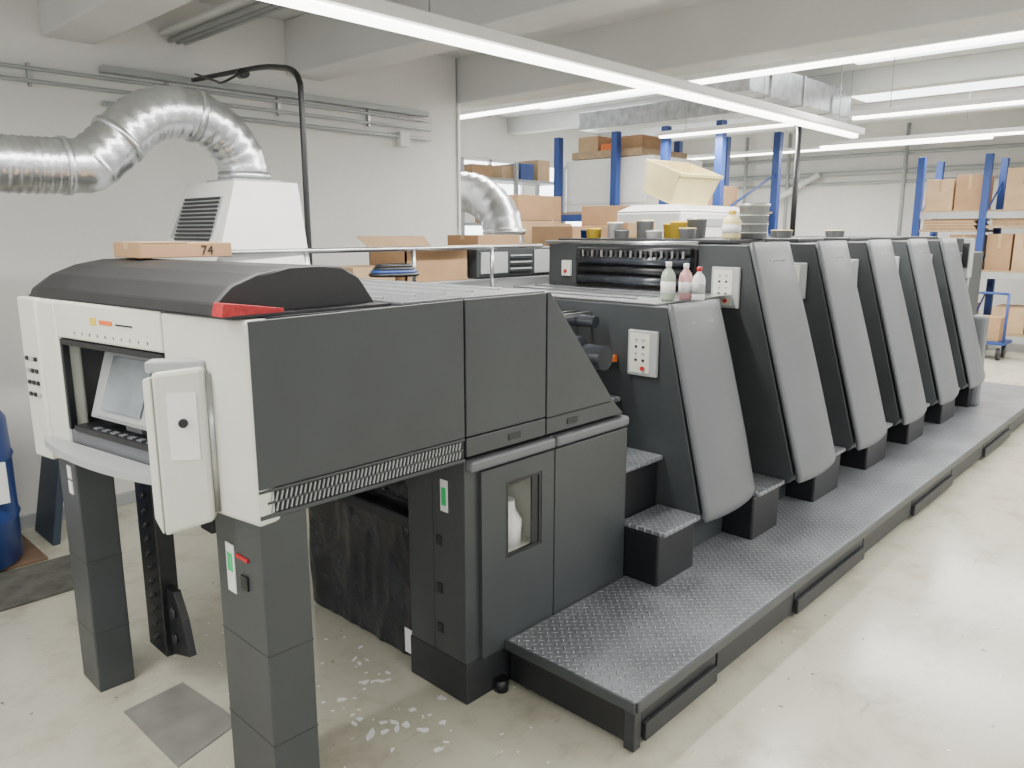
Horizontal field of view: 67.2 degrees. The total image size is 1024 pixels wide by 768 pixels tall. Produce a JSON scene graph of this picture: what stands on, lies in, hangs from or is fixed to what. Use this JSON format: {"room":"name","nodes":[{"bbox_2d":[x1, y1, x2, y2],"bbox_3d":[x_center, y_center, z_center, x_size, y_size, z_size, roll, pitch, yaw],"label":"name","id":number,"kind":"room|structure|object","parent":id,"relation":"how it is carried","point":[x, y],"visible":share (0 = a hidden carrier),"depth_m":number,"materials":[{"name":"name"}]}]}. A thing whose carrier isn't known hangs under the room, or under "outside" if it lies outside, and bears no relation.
{"room":"print shop","nodes":[
{"label":"print shop","id":0,"kind":"room"},
{"bbox_2d":[37,0,192,44],"bbox_3d":[1.457,-1.484,0.758,11.300,0.379,0.300,10,15,42],"label":"ceiling beam","id":1,"kind":"structure","parent":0,"point":[94,22],"depth_m":4.18,"materials":[{"name":"white paint"}]},
{"bbox_2d":[158,0,288,45],"bbox_3d":[1.911,-1.616,1.206,11.280,0.296,0.240,10,15,42],"label":"conduit","id":2,"kind":"object","parent":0,"point":[232,14],"depth_m":4.54,"materials":[{"name":"grey metal"}]},
{"bbox_2d":[0,0,457,515],"bbox_3d":[-3.639,-0.686,3.990,0.250,3.400,8.880,10,15,42],"label":"wall","id":3,"kind":"structure","parent":0,"point":[360,184],"depth_m":5.15,"materials":[{"name":"paint"}]},
{"bbox_2d":[20,490,135,529],"bbox_3d":[-3.634,0.981,4.117,0.029,0.080,8.600,10,15,42],"label":"baseboard","id":4,"kind":"structure","parent":3,"relation":"attached to","point":[26,521],"depth_m":5.13,"materials":[{"name":"grey ceramic"}]},
{"bbox_2d":[0,62,431,146],"bbox_3d":[-3.632,-1.573,3.577,0.079,0.300,8.550,10,15,42],"label":"conduit","id":5,"kind":"object","parent":3,"relation":"attached to","point":[403,138],"visible":0.97,"depth_m":5.48,"materials":[{"name":"grey metal"}]},
{"bbox_2d":[98,65,428,117],"bbox_3d":[-1.622,-2.111,5.636,0.078,0.040,2.600,10,15,42],"label":"cable tray","id":6,"kind":"object","parent":3,"relation":"attached to","point":[105,69],"depth_m":5.40,"materials":[{"name":"grey metal"}]},
{"bbox_2d":[456,103,460,234],"bbox_3d":[-0.574,-1.077,7.209,0.280,2.920,0.028,10,15,42],"label":"trim","id":7,"kind":"structure","parent":3,"relation":"attached to","point":[457,104],"depth_m":6.94,"materials":[{"name":"white metal"}]},
{"bbox_2d":[193,0,713,57],"bbox_3d":[0.563,-1.562,-0.220,11.300,0.150,8.900,10,15,42],"label":"ceiling","id":8,"kind":"structure","parent":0,"point":[667,5],"depth_m":5.49,"materials":[{"name":"paint"}]},
{"bbox_2d":[284,0,664,80],"bbox_3d":[2.556,-1.710,1.898,11.300,0.379,0.300,10,15,42],"label":"ceiling beam","id":9,"kind":"structure","parent":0,"point":[320,47],"depth_m":4.84,"materials":[{"name":"white paint"}]},
{"bbox_2d":[0,343,1023,767],"bbox_3d":[2.646,0.540,6.816,17.200,0.100,21.200,10,15,42],"label":"floor","id":10,"kind":"structure","parent":0,"point":[914,657],"depth_m":3.12,"materials":[{"name":"beige concrete"}]},
{"bbox_2d":[0,535,47,571],"bbox_3d":[-3.100,1.009,4.134,0.490,0.017,0.950,10,15,42],"label":"board","id":11,"kind":"object","parent":10,"relation":"on","point":[31,554],"visible":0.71,"depth_m":4.31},
{"bbox_2d":[0,410,22,570],"bbox_3d":[-2.988,0.555,4.098,0.600,0.885,0.600,10,15,42],"label":"barrel","id":12,"kind":"object","parent":11,"relation":"on","point":[11,545],"visible":1,"depth_m":4.13,"materials":[{"name":"plastic"}]},
{"bbox_2d":[0,554,73,611],"bbox_3d":[-2.650,1.065,3.859,0.470,0.014,1.160,10,15,42],"label":"rubber mat","id":13,"kind":"object","parent":10,"relation":"on","point":[21,586],"visible":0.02,"depth_m":4.00,"materials":[{"name":"grey rubber"}]},
{"bbox_2d":[35,456,62,545],"bbox_3d":[-2.769,0.613,4.635,0.409,0.599,0.168,10,15,42],"label":"leaning board","id":14,"kind":"object","parent":10,"relation":"on","point":[48,524],"visible":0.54,"depth_m":4.58,"materials":[{"name":"blue"}]},
{"bbox_2d":[124,682,231,766],"bbox_3d":[-1.231,1.260,2.892,0.487,0.005,0.277,10,15,42],"label":"plate","id":15,"kind":"object","parent":10,"relation":"on","point":[179,720],"visible":0.86,"depth_m":2.88,"materials":[{"name":"grey metal"}]},
{"bbox_2d":[206,623,548,767],"bbox_3d":[-0.724,1.230,3.058,1.793,0.001,0.615,10,15,42],"label":"paint splashes","id":16,"kind":"object","parent":10,"relation":"on","point":[406,724],"visible":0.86,"depth_m":2.88,"materials":[{"name":"white paint"}]},
{"bbox_2d":[425,246,548,286],"bbox_3d":[-0.413,-0.063,5.226,0.438,1.700,1.800,10,15,42],"label":"machine","id":17,"kind":"object","parent":10,"relation":"on","point":[516,266],"visible":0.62,"depth_m":5.19,"materials":[{"name":"grey metal"}]},
{"bbox_2d":[339,265,394,279],"bbox_3d":[-0.896,-0.648,4.566,0.270,0.099,0.302,10,15,42],"label":"cardboard box","id":18,"kind":"object","parent":17,"relation":"on","point":[361,271],"visible":0.23,"depth_m":4.42,"materials":[{"name":"brown cardboard"}]},
{"bbox_2d":[356,236,467,281],"bbox_3d":[-0.587,-0.798,4.877,0.560,0.273,0.550,10,15,42],"label":"cardboard box","id":19,"kind":"object","parent":17,"relation":"on","point":[437,265],"visible":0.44,"depth_m":4.80,"materials":[{"name":"brown cardboard"}]},
{"bbox_2d":[447,235,519,244],"bbox_3d":[-0.192,-0.977,5.253,0.300,0.079,0.402,10,15,42],"label":"cardboard box","id":20,"kind":"object","parent":17,"relation":"on","point":[451,239],"visible":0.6,"depth_m":5.12,"materials":[{"name":"brown cardboard"}]},
{"bbox_2d":[510,254,531,255],"bbox_3d":[0.062,-0.880,5.258,0.009,0.010,0.210,10,15,42],"label":"vent","id":21,"kind":"object","parent":17,"relation":"attached to","point":[510,254],"depth_m":5.25,"materials":[{"name":"grey metal"}]},
{"bbox_2d":[510,257,531,259],"bbox_3d":[0.062,-0.859,5.263,0.009,0.010,0.210,10,15,42],"label":"vent","id":22,"kind":"object","parent":17,"relation":"attached to","point":[511,258],"depth_m":5.26,"materials":[{"name":"black metal"}]},
{"bbox_2d":[510,261,531,262],"bbox_3d":[0.062,-0.837,5.267,0.009,0.010,0.210,10,15,42],"label":"vent","id":23,"kind":"object","parent":17,"relation":"attached to","point":[510,261],"depth_m":5.27,"materials":[{"name":"grey metal"}]},
{"bbox_2d":[510,264,531,265],"bbox_3d":[0.062,-0.815,5.271,0.009,0.010,0.210,10,15,42],"label":"vent","id":24,"kind":"object","parent":17,"relation":"attached to","point":[510,264],"depth_m":5.26,"materials":[{"name":"black plastic"}]},
{"bbox_2d":[510,267,531,268],"bbox_3d":[0.062,-0.794,5.276,0.009,0.010,0.210,10,15,42],"label":"vent","id":25,"kind":"object","parent":17,"relation":"attached to","point":[510,267],"depth_m":5.27,"materials":[{"name":"grey metal"}]},
{"bbox_2d":[510,270,531,272],"bbox_3d":[0.062,-0.772,5.280,0.009,0.010,0.210,10,15,42],"label":"vent","id":26,"kind":"object","parent":17,"relation":"attached to","point":[511,271],"depth_m":5.28,"materials":[{"name":"black metal"}]},
{"bbox_2d":[461,172,525,243],"bbox_3d":[-0.394,-0.903,7.692,1.423,2.393,0.520,10,15,42],"label":"duct","id":27,"kind":"object","parent":10,"relation":"on","point":[497,213],"visible":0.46,"depth_m":7.17,"materials":[{"name":"grey metal"}]},
{"bbox_2d":[460,157,565,234],"bbox_3d":[-0.566,-2.147,12.467,0.660,2.983,3.660,10,15,42],"label":"shelving","id":28,"kind":"object","parent":10,"relation":"on","point":[536,173],"visible":0.16,"depth_m":12.47,"materials":[{"name":"grey metal"}]},
{"bbox_2d":[17,178,1023,767],"bbox_3d":[1.612,-0.314,5.607,2.660,2.045,8.704,10,15,42],"label":"press","id":29,"kind":"object","parent":10,"relation":"on","point":[594,493],"depth_m":3.10,"materials":[{"name":"grey metal"}]},
{"bbox_2d":[44,435,151,484],"bbox_3d":[-1.422,0.256,2.615,0.840,0.025,0.095,8,14,34],"label":"shelf","id":30,"kind":"object","parent":29,"relation":"attached to","point":[87,454],"depth_m":2.59,"materials":[{"name":"white metal"}]},
{"bbox_2d":[88,418,125,429],"bbox_3d":[-1.209,0.174,2.786,0.800,0.020,0.290,8,14,34],"label":"shelf","id":31,"kind":"object","parent":29,"relation":"attached to","point":[113,424],"depth_m":2.87,"materials":[{"name":"black plastic"}]},
{"bbox_2d":[92,351,153,435],"bbox_3d":[-1.309,0.033,2.674,0.421,0.300,0.174,10,15,42],"label":"monitor","id":32,"kind":"object","parent":29,"relation":"on","point":[119,398],"depth_m":2.66,"materials":[{"name":"grey plastic"}]},
{"bbox_2d":[0,85,270,195],"bbox_3d":[-2.764,-0.824,2.169,0.242,0.503,4.527,10,15,42],"label":"duct","id":33,"kind":"object","parent":29,"relation":"attached to","point":[119,138],"visible":0.97,"depth_m":3.23,"materials":[{"name":"metal"}]},
{"bbox_2d":[113,241,231,258],"bbox_3d":[-1.307,-0.521,2.974,0.252,0.058,0.352,10,15,42],"label":"cardboard box","id":34,"kind":"object","parent":29,"relation":"on","point":[137,249],"visible":1,"depth_m":2.87,"materials":[{"name":"brown cardboard"}]},
{"bbox_2d":[170,196,223,240],"bbox_3d":[-1.505,-0.760,3.643,0.460,0.240,0.102,10,15,42],"label":"vent","id":35,"kind":"object","parent":29,"relation":"attached to","point":[196,218],"depth_m":3.62,"materials":[{"name":"grey metal"}]},
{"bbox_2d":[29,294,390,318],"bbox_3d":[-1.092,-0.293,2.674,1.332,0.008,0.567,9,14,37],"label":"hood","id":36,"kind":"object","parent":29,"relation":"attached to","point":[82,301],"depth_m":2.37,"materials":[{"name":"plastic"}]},
{"bbox_2d":[157,180,309,264],"bbox_3d":[-1.386,-0.755,3.749,0.687,0.430,0.488,10,15,42],"label":"exhaust hood","id":37,"kind":"object","parent":29,"relation":"attached to","point":[262,220],"depth_m":3.57,"materials":[{"name":"white metal"}]},
{"bbox_2d":[240,574,248,591],"bbox_3d":[-0.810,0.602,2.332,0.040,0.045,0.006,10,15,42],"label":"handle","id":38,"kind":"object","parent":29,"relation":"attached to","point":[244,578],"depth_m":2.33,"materials":[{"name":"black plastic"}]},
{"bbox_2d":[191,64,312,264],"bbox_3d":[-1.530,-1.284,4.474,0.125,1.227,1.826,-8,14,-36],"label":"pole","id":39,"kind":"object","parent":29,"relation":"attached to","point":[240,73],"visible":0.95,"depth_m":3.80,"materials":[{"name":"black plastic"}]},
{"bbox_2d":[508,534,529,551],"bbox_3d":[-0.030,0.654,3.153,0.160,0.014,0.228,10,15,42],"label":"shelf","id":40,"kind":"object","parent":29,"relation":"attached to","point":[525,538],"depth_m":3.12,"materials":[{"name":"beige metal"}]},
{"bbox_2d":[530,475,537,543],"bbox_3d":[0.090,0.503,3.106,0.006,0.286,0.040,10,15,42],"label":"window shutter","id":41,"kind":"object","parent":29,"relation":"hanging from","point":[534,478],"depth_m":3.10,"materials":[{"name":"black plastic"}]},
{"bbox_2d":[580,230,586,237],"bbox_3d":[0.505,-0.999,5.124,0.106,0.054,0.106,10,15,42],"label":"can","id":42,"kind":"object","parent":29,"relation":"on","point":[583,232],"visible":0.4,"depth_m":5.09,"materials":[{"name":"blue paint"}]},
{"bbox_2d":[586,228,601,237],"bbox_3d":[0.530,-0.978,4.992,0.106,0.064,0.106,10,15,42],"label":"can","id":43,"kind":"object","parent":29,"relation":"on","point":[591,232],"visible":0.94,"depth_m":4.95,"materials":[{"name":"yellow plastic"}]},
{"bbox_2d":[607,222,622,237],"bbox_3d":[0.665,-0.995,4.971,0.106,0.104,0.106,10,15,42],"label":"can","id":44,"kind":"object","parent":29,"relation":"on","point":[612,226],"visible":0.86,"depth_m":4.93,"materials":[{"name":"white metal"}]},
{"bbox_2d":[614,230,629,237],"bbox_3d":[0.690,-0.944,4.845,0.102,0.054,0.102,10,15,42],"label":"can","id":45,"kind":"object","parent":29,"relation":"on","point":[617,233],"visible":0.98,"depth_m":4.81,"materials":[{"name":"metal"}]},
{"bbox_2d":[622,222,654,237],"bbox_3d":[0.793,-1.012,5.068,0.250,0.100,0.162,10,15,42],"label":"cardboard box","id":46,"kind":"object","parent":29,"relation":"on","point":[632,226],"visible":0.25,"depth_m":4.98,"materials":[{"name":"brown cardboard"}]},
{"bbox_2d":[636,220,654,237],"bbox_3d":[0.832,-0.969,4.815,0.117,0.114,0.117,10,15,42],"label":"can","id":47,"kind":"object","parent":29,"relation":"on","point":[642,225],"visible":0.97,"depth_m":4.77,"materials":[{"name":"metal"}]},
{"bbox_2d":[645,230,662,238],"bbox_3d":[0.864,-0.910,4.683,0.106,0.049,0.106,10,15,42],"label":"can","id":48,"kind":"object","parent":29,"relation":"on","point":[650,234],"visible":1,"depth_m":4.64,"materials":[{"name":"white metal"}]},
{"bbox_2d":[663,223,670,237],"bbox_3d":[1.007,-0.970,4.870,0.106,0.094,0.106,10,15,42],"label":"can","id":49,"kind":"object","parent":29,"relation":"on","point":[667,234],"visible":0.43,"depth_m":4.84,"materials":[{"name":"yellow plastic"}]},
{"bbox_2d":[660,262,675,300],"bbox_3d":[0.783,-0.516,3.857,0.073,0.192,0.073,10,15,42],"label":"bottle","id":50,"kind":"object","parent":29,"relation":"on","point":[668,278],"visible":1,"depth_m":3.83,"materials":[{"name":"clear plastic"}]},
{"bbox_2d":[670,221,687,238],"bbox_3d":[1.006,-0.932,4.654,0.106,0.104,0.106,10,15,42],"label":"can","id":51,"kind":"object","parent":29,"relation":"on","point":[674,225],"visible":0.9,"depth_m":4.62,"materials":[{"name":"yellow plastic"}]},
{"bbox_2d":[678,263,692,299],"bbox_3d":[0.881,-0.519,3.903,0.069,0.182,0.069,10,15,42],"label":"bottle","id":52,"kind":"object","parent":29,"relation":"on","point":[685,278],"visible":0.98,"depth_m":3.88,"materials":[{"name":"pink plastic"}]},
{"bbox_2d":[678,228,696,238],"bbox_3d":[1.031,-0.886,4.527,0.106,0.064,0.106,10,15,42],"label":"can","id":53,"kind":"object","parent":29,"relation":"on","point":[684,233],"visible":1,"depth_m":4.49,"materials":[{"name":"metal"}]},
{"bbox_2d":[686,218,707,238],"bbox_3d":[1.138,-0.960,4.746,0.127,0.124,0.127,10,15,42],"label":"can","id":54,"kind":"object","parent":29,"relation":"on","point":[700,224],"visible":0.89,"depth_m":4.70,"materials":[{"name":"metal"}]},
{"bbox_2d":[692,267,705,300],"bbox_3d":[0.935,-0.502,3.853,0.065,0.167,0.065,10,15,42],"label":"bottle","id":55,"kind":"object","parent":29,"relation":"on","point":[698,282],"visible":0.99,"depth_m":3.83,"materials":[{"name":"white plastic"}]},
{"bbox_2d":[722,210,740,238],"bbox_3d":[1.261,-0.914,4.412,0.105,0.162,0.105,10,15,42],"label":"bottle","id":56,"kind":"object","parent":29,"relation":"on","point":[731,228],"visible":1,"depth_m":4.38,"materials":[{"name":"plastic"}]},
{"bbox_2d":[739,203,770,238],"bbox_3d":[1.420,-0.957,4.524,0.180,0.204,0.180,10,15,42],"label":"pail","id":57,"kind":"object","parent":29,"relation":"on","point":[754,217],"visible":0.88,"depth_m":4.46,"materials":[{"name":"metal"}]},
{"bbox_2d":[770,230,776,237],"bbox_3d":[1.810,-1.021,5.236,0.106,0.054,0.106,10,15,42],"label":"can","id":58,"kind":"object","parent":29,"relation":"on","point":[773,232],"visible":0.48,"depth_m":5.21,"materials":[{"name":"metal"}]},
{"bbox_2d":[777,230,792,237],"bbox_3d":[1.801,-0.991,5.083,0.106,0.054,0.106,10,15,42],"label":"can","id":59,"kind":"object","parent":29,"relation":"on","point":[780,233],"visible":0.93,"depth_m":5.04,"materials":[{"name":"metal"}]},
{"bbox_2d":[825,230,830,236],"bbox_3d":[2.449,-1.152,5.899,0.106,0.054,0.106,10,15,42],"label":"can","id":60,"kind":"object","parent":29,"relation":"on","point":[827,232],"visible":0.42,"depth_m":5.88,"materials":[{"name":"metal"}]},
{"bbox_2d":[830,230,844,236],"bbox_3d":[2.419,-1.118,5.725,0.106,0.054,0.106,10,15,42],"label":"can","id":61,"kind":"object","parent":29,"relation":"on","point":[834,233],"visible":0.98,"depth_m":5.68,"materials":[{"name":"metal"}]},
{"bbox_2d":[509,194,560,243],"bbox_3d":[0.111,-0.991,8.676,0.600,2.184,0.800,10,15,42],"label":"cartons","id":62,"kind":"object","parent":10,"relation":"on","point":[534,210],"visible":0.09,"depth_m":8.26,"materials":[{"name":"brown cardboard"}]},
{"bbox_2d":[532,226,607,245],"bbox_3d":[0.625,-0.697,8.028,0.600,1.857,0.800,10,15,42],"label":"cartons","id":63,"kind":"object","parent":10,"relation":"on","point":[540,234],"visible":0.04,"depth_m":7.61,"materials":[{"name":"brown cardboard"}]},
{"bbox_2d":[582,205,629,225],"bbox_3d":[1.199,-0.996,8.959,0.600,2.083,0.800,10,15,42],"label":"cartons","id":64,"kind":"object","parent":10,"relation":"on","point":[591,215],"visible":0.06,"depth_m":8.53,"materials":[{"name":"brown cardboard"}]},
{"bbox_2d":[553,120,783,235],"bbox_3d":[2.185,-1.991,11.249,2.720,3.150,1.700,10,15,42],"label":"rack","id":65,"kind":"object","parent":10,"relation":"on","point":[604,171],"visible":0.25,"depth_m":10.74,"materials":[{"name":"blue metal"}]},
{"bbox_2d":[617,204,739,236],"bbox_3d":[1.644,-0.686,7.504,0.690,2.040,1.250,10,15,42],"label":"machine","id":66,"kind":"object","parent":10,"relation":"on","point":[662,214],"visible":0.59,"depth_m":6.94,"materials":[{"name":"plastic"}]},
{"bbox_2d":[643,159,723,204],"bbox_3d":[1.554,-1.839,7.019,0.599,0.404,0.463,-9,14,-38],"label":"crate","id":67,"kind":"object","parent":66,"relation":"on","point":[671,182],"visible":1,"depth_m":6.91,"materials":[{"name":"plastic"}]},
{"bbox_2d":[790,126,801,235],"bbox_3d":[3.215,-1.498,8.881,0.140,3.100,0.140,10,15,42],"label":"conduit","id":68,"kind":"object","parent":10,"relation":"on","point":[799,128],"visible":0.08,"depth_m":8.70,"materials":[{"name":"black plastic"}]},
{"bbox_2d":[911,153,1023,343],"bbox_3d":[7.817,-2.008,11.849,2.850,2.950,1.100,10,15,42],"label":"rack","id":69,"kind":"object","parent":10,"relation":"on","point":[963,203],"visible":0.53,"depth_m":11.79,"materials":[{"name":"blue paint"}]},
{"bbox_2d":[919,229,993,231],"bbox_3d":[7.129,-2.458,12.354,0.850,0.038,0.900,10,15,42],"label":"shelf","id":70,"kind":"object","parent":69,"relation":"attached to","point":[931,230],"depth_m":12.10,"materials":[{"name":"brown metal"}]},
{"bbox_2d":[986,225,1023,227],"bbox_3d":[8.120,-2.335,11.422,1.720,0.038,0.900,10,15,42],"label":"shelf","id":71,"kind":"object","parent":69,"relation":"attached to","point":[987,226],"depth_m":11.51,"materials":[{"name":"brown wood"}]},
{"bbox_2d":[976,291,1011,359],"bbox_3d":[6.886,-0.873,11.218,0.650,0.968,0.520,10,15,42],"label":"cart","id":72,"kind":"object","parent":10,"relation":"on","point":[997,327],"visible":0.59,"depth_m":10.99,"materials":[{"name":"paint"}]},
{"bbox_2d":[524,185,534,194],"bbox_3d":[0.318,-3.733,16.072,0.200,1.700,0.400,10,15,42],"label":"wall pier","id":73,"kind":"object","parent":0,"point":[528,190],"depth_m":15.92,"materials":[{"name":"paint"}]},
{"bbox_2d":[460,115,599,165],"bbox_3d":[-0.541,-4.882,14.920,0.200,1.000,12.100,10,15,42],"label":"wall","id":74,"kind":"structure","parent":0,"point":[487,137],"depth_m":15.28,"materials":[{"name":"paint"}]},
{"bbox_2d":[460,156,517,163],"bbox_3d":[-0.436,-4.369,15.060,0.060,0.060,1.900,10,15,42],"label":"rail","id":75,"kind":"object","parent":74,"relation":"attached to","point":[465,158],"visible":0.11,"depth_m":14.98,"materials":[{"name":"white metal"}]},
{"bbox_2d":[455,0,1023,110],"bbox_3d":[1.653,-2.745,4.949,17.000,1.230,0.300,10,15,42],"label":"ceiling beam","id":76,"kind":"structure","parent":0,"point":[715,35],"depth_m":5.08,"materials":[{"name":"white paint"}]},
{"bbox_2d":[489,41,1023,128],"bbox_3d":[5.810,-4.127,9.157,17.000,0.150,11.800,10,15,42],"label":"ceiling","id":77,"kind":"structure","parent":0,"point":[848,67],"depth_m":10.76,"materials":[{"name":"white paint"}]},
{"bbox_2d":[259,0,864,137],"bbox_3d":[-0.334,-1.757,3.061,0.140,0.718,9.400,10,15,42],"label":"fluorescent light","id":78,"kind":"object","parent":77,"relation":"hanging from","point":[382,14],"depth_m":3.54,"materials":[{"name":"white plastic"}]},
{"bbox_2d":[539,92,655,108],"bbox_3d":[1.115,-4.709,12.585,2.600,0.025,1.200,10,15,42],"label":"fluorescent light","id":79,"kind":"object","parent":77,"relation":"attached to","point":[647,93],"depth_m":12.95,"materials":[{"name":"white plastic"}]},
{"bbox_2d":[579,72,851,132],"bbox_3d":[2.341,-3.890,10.864,3.720,0.365,3.000,10,15,42],"label":"ventilation duct","id":80,"kind":"object","parent":77,"relation":"attached to","point":[791,90],"visible":0.66,"depth_m":10.54,"materials":[{"name":"silver metal"}]},
{"bbox_2d":[655,78,793,138],"bbox_3d":[2.524,-3.514,9.148,1.800,1.008,0.140,10,15,42],"label":"fluorescent light","id":81,"kind":"object","parent":77,"relation":"hanging from","point":[766,124],"depth_m":9.19,"materials":[{"name":"white plastic"}]},
{"bbox_2d":[460,23,1023,118],"bbox_3d":[2.364,-2.763,5.341,8.500,1.008,0.140,10,15,42],"label":"fluorescent light","id":82,"kind":"object","parent":77,"relation":"hanging from","point":[1014,31],"depth_m":5.61,"materials":[{"name":"white plastic"}]},
{"bbox_2d":[508,47,1023,134],"bbox_3d":[6.171,-3.979,9.575,17.000,0.299,0.250,10,15,42],"label":"ceiling beam","id":83,"kind":"structure","parent":77,"relation":"attached to","point":[1002,64],"depth_m":10.32,"materials":[{"name":"white paint"}]},
{"bbox_2d":[600,86,1023,140],"bbox_3d":[8.232,-4.401,11.713,17.000,0.299,0.250,10,15,42],"label":"ceiling beam","id":84,"kind":"structure","parent":77,"relation":"attached to","point":[651,131],"depth_m":13.25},
{"bbox_2d":[629,86,995,159],"bbox_3d":[4.670,-4.531,13.782,7.000,0.808,0.140,10,15,42],"label":"fluorescent light","id":85,"kind":"object","parent":77,"relation":"hanging from","point":[812,148],"depth_m":13.30,"materials":[{"name":"white plastic"}]},
{"bbox_2d":[817,74,1023,148],"bbox_3d":[6.468,-3.490,9.027,5.700,1.008,0.140,10,15,42],"label":"fluorescent light","id":86,"kind":"object","parent":77,"relation":"hanging from","point":[1012,130],"depth_m":10.06,"materials":[{"name":"white plastic"}]},
{"bbox_2d":[848,57,1023,119],"bbox_3d":[5.540,-2.962,6.351,5.300,1.008,0.140,10,15,42],"label":"fluorescent light","id":87,"kind":"object","parent":77,"relation":"hanging from","point":[1018,99],"depth_m":7.61,"materials":[{"name":"white plastic"}]},
{"bbox_2d":[852,76,1023,101],"bbox_3d":[6.583,-4.561,11.833,2.600,0.025,1.200,10,15,42],"label":"fluorescent light","id":88,"kind":"object","parent":77,"relation":"attached to","point":[1016,81],"depth_m":11.95,"materials":[{"name":"white plastic"}]},
{"bbox_2d":[855,38,1023,64],"bbox_3d":[5.111,-3.977,8.878,2.600,0.025,1.200,10,15,42],"label":"fluorescent light","id":89,"kind":"object","parent":77,"relation":"attached to","point":[1021,39],"depth_m":9.44,"materials":[{"name":"white plastic"}]},
{"bbox_2d":[671,109,1023,314],"bbox_3d":[9.860,-3.046,13.884,17.200,4.200,0.200,10,15,42],"label":"wall","id":90,"kind":"structure","parent":0,"point":[856,209],"depth_m":15.90,"materials":[{"name":"paint"}]},
{"bbox_2d":[702,123,1023,235],"bbox_3d":[8.850,-3.752,14.361,13.500,2.400,0.208,10,15,42],"label":"pipes","id":91,"kind":"object","parent":90,"relation":"attached to","point":[810,177],"depth_m":15.82,"materials":[{"name":"grey metal"}]},
{"bbox_3d":[-0.541,-1.988,15.491,0.200,1.500,12.100,10,15,42],"label":"wall","id":92,"kind":"structure","parent":0,"visible":0},
{"bbox_2d":[464,160,519,234],"bbox_3d":[-0.473,-3.571,15.252,0.020,1.700,1.900,10,15,42],"label":"pane","id":93,"kind":"object","parent":92,"relation":"attached to","point":[469,230],"visible":0.07,"depth_m":15.12,"materials":[{"name":"white"}]},
{"bbox_2d":[520,185,523,194],"bbox_3d":[0.196,-3.694,15.874,0.060,1.700,0.060,10,15,42],"label":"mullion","id":94,"kind":"object","parent":92,"relation":"attached to","point":[521,186],"visible":0.02,"depth_m":15.80,"materials":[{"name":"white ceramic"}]},
{"bbox_2d":[540,168,581,225],"bbox_3d":[1.108,-3.895,16.892,0.020,1.700,1.900,10,15,42],"label":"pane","id":95,"kind":"object","parent":92,"relation":"attached to","point":[544,190],"visible":0.02,"depth_m":16.50,"materials":[{"name":"white"}]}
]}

